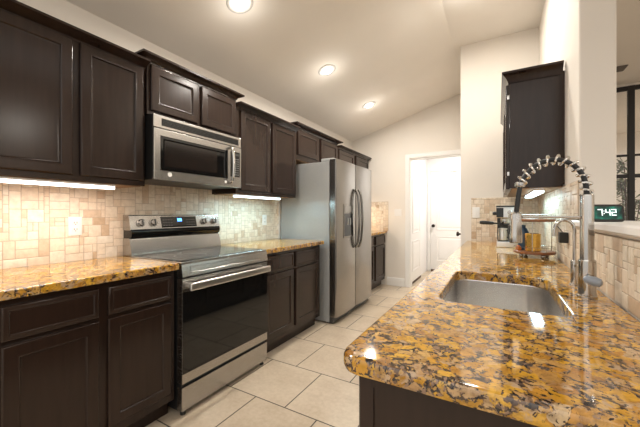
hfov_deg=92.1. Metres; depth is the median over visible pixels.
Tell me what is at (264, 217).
wall outlet
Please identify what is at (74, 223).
wall outlet
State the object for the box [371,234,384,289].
base cabinet
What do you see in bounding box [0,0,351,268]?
wall
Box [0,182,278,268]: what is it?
backsplash
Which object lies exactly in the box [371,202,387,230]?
backsplash
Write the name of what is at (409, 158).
trim
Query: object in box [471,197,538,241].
backsplash
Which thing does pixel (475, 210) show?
wall switch
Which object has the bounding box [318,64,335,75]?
recessed light
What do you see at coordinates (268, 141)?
upper cabinet
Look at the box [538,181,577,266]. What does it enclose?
backsplash
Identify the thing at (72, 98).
upper cabinet
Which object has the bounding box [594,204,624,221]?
digital clock
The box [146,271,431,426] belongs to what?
floor
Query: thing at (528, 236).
cup
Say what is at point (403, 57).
ceiling
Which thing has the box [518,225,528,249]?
bottle
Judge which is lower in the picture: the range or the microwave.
the range
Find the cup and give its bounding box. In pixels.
[525,233,540,251]
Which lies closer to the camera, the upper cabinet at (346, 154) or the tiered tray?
the tiered tray
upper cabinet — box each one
[0,0,150,187]
[134,48,244,136]
[212,101,300,198]
[290,121,342,164]
[337,145,357,163]
[354,152,371,168]
[500,60,564,197]
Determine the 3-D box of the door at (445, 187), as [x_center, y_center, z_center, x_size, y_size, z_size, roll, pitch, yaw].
[2.633,0.168,6.230,0.760,2.056,0.103,0,0,30]
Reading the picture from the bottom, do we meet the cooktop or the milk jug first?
the cooktop
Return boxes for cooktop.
[132,246,265,264]
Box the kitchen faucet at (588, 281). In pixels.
[508,154,602,298]
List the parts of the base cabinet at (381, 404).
drawer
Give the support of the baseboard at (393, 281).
attached to the wall at (436, 128)
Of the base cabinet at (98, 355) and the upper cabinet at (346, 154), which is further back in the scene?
the upper cabinet at (346, 154)
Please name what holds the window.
in the wall at (636, 83)
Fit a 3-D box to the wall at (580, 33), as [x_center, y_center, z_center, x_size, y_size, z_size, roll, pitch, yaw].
[1.126,-0.311,1.129,0.148,3.023,4.281,0,0,30]
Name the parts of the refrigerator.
door, handle, handle, door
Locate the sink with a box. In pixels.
[444,279,564,315]
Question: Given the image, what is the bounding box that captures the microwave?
[145,113,240,189]
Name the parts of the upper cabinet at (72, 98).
door, crown moulding, door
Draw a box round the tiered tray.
[513,214,555,258]
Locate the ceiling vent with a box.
[616,65,627,71]
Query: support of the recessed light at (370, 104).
in the ceiling at (403, 57)
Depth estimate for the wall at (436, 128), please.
5.10 m
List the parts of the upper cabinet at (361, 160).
door, crown moulding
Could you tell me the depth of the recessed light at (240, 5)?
2.18 m
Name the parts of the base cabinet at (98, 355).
drawer, door, drawer, door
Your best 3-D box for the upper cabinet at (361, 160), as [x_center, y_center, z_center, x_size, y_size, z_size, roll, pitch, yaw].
[0.588,-0.577,5.158,0.360,0.760,0.602,0,0,30]
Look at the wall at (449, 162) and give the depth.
6.36 m
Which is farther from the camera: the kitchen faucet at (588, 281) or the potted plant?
the potted plant
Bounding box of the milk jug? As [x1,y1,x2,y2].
[498,228,508,240]
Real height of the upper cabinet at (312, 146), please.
0.398 m
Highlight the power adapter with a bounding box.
[555,218,579,242]
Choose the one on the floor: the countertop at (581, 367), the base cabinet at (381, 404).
the base cabinet at (381, 404)
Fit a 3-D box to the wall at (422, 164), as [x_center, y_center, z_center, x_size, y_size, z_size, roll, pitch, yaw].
[1.835,-0.025,5.898,0.120,2.450,1.670,0,0,30]
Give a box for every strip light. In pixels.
[0,176,115,188]
[233,194,280,199]
[525,189,543,197]
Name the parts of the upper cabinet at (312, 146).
door, crown moulding, door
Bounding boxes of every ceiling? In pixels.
[66,0,544,141]
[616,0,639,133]
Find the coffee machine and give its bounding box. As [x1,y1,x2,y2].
[479,205,517,247]
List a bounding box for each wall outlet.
[68,217,81,235]
[262,215,266,224]
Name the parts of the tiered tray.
post, tray plate, rail, tray plate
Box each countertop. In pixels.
[0,256,178,300]
[221,238,323,253]
[344,241,639,426]
[371,230,386,235]
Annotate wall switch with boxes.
[394,209,400,215]
[472,207,479,217]
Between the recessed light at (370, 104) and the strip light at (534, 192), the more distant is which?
the recessed light at (370, 104)
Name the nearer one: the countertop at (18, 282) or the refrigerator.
the countertop at (18, 282)
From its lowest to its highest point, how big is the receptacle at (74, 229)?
0.028 m
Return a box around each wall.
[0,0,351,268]
[352,94,460,284]
[412,159,426,274]
[427,156,460,270]
[461,27,538,245]
[538,0,639,321]
[616,82,639,87]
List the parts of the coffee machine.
handle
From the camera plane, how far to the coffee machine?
2.65 m
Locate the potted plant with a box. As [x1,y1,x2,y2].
[616,157,639,220]
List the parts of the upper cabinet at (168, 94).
door, crown moulding, door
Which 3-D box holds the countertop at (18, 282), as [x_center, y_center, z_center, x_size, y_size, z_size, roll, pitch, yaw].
[-1.296,0.310,1.621,0.636,0.041,0.792,0,0,30]
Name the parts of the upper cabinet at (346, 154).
door, crown moulding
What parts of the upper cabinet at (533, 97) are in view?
door, door, crown moulding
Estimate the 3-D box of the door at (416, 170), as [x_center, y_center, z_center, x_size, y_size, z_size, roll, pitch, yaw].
[1.689,0.169,5.477,0.042,2.057,0.765,0,0,30]
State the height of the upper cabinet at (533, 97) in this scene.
0.745 m
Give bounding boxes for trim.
[405,149,460,286]
[428,167,460,270]
[570,220,639,240]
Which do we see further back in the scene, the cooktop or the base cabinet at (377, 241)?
the base cabinet at (377, 241)
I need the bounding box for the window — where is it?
[616,84,639,220]
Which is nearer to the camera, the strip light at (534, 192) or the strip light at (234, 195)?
the strip light at (534, 192)
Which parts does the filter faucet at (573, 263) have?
spout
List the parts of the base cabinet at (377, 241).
door, drawer, door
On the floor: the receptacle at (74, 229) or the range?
the range
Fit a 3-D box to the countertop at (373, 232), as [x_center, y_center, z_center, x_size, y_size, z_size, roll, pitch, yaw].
[0.599,0.310,4.904,0.636,0.041,1.023,0,0,30]
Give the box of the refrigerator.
[281,158,370,323]
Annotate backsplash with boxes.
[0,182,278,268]
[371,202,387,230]
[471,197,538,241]
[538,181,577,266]
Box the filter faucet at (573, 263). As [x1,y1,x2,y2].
[552,219,576,285]
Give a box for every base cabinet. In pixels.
[0,271,173,426]
[265,245,319,352]
[359,376,537,426]
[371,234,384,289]
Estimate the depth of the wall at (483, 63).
3.25 m
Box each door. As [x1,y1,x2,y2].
[412,163,420,283]
[431,170,460,270]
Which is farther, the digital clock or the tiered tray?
the tiered tray
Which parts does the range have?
knob, knob, control panel, knob, oven door, drawer, rail, handle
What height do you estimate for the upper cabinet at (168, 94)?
0.383 m
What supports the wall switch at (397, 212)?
attached to the wall at (436, 128)
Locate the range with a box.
[123,215,270,415]
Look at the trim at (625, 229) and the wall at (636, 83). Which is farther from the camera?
the wall at (636, 83)
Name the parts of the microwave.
trim, handle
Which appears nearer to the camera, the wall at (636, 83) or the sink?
the sink
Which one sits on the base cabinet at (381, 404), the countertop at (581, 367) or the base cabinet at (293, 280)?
the countertop at (581, 367)
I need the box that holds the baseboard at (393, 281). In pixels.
[387,277,404,286]
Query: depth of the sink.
1.47 m
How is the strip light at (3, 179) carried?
attached to the upper cabinet at (72, 98)
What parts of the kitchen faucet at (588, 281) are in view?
support arm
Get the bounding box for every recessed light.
[226,0,252,13]
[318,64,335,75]
[362,101,375,108]
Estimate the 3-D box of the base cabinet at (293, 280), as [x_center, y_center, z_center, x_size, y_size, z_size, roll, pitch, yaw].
[-0.483,0.766,3.053,0.612,0.868,0.931,0,0,30]
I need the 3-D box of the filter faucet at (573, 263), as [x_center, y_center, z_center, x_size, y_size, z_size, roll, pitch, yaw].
[1.014,0.155,1.261,0.059,0.269,0.090,0,0,-28]
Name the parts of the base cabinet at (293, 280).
drawer, door, drawer, door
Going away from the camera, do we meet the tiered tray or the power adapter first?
the power adapter
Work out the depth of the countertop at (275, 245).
2.93 m
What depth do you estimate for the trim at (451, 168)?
6.44 m
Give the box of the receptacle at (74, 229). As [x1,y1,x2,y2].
[72,227,78,231]
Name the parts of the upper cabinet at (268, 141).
door, crown moulding, door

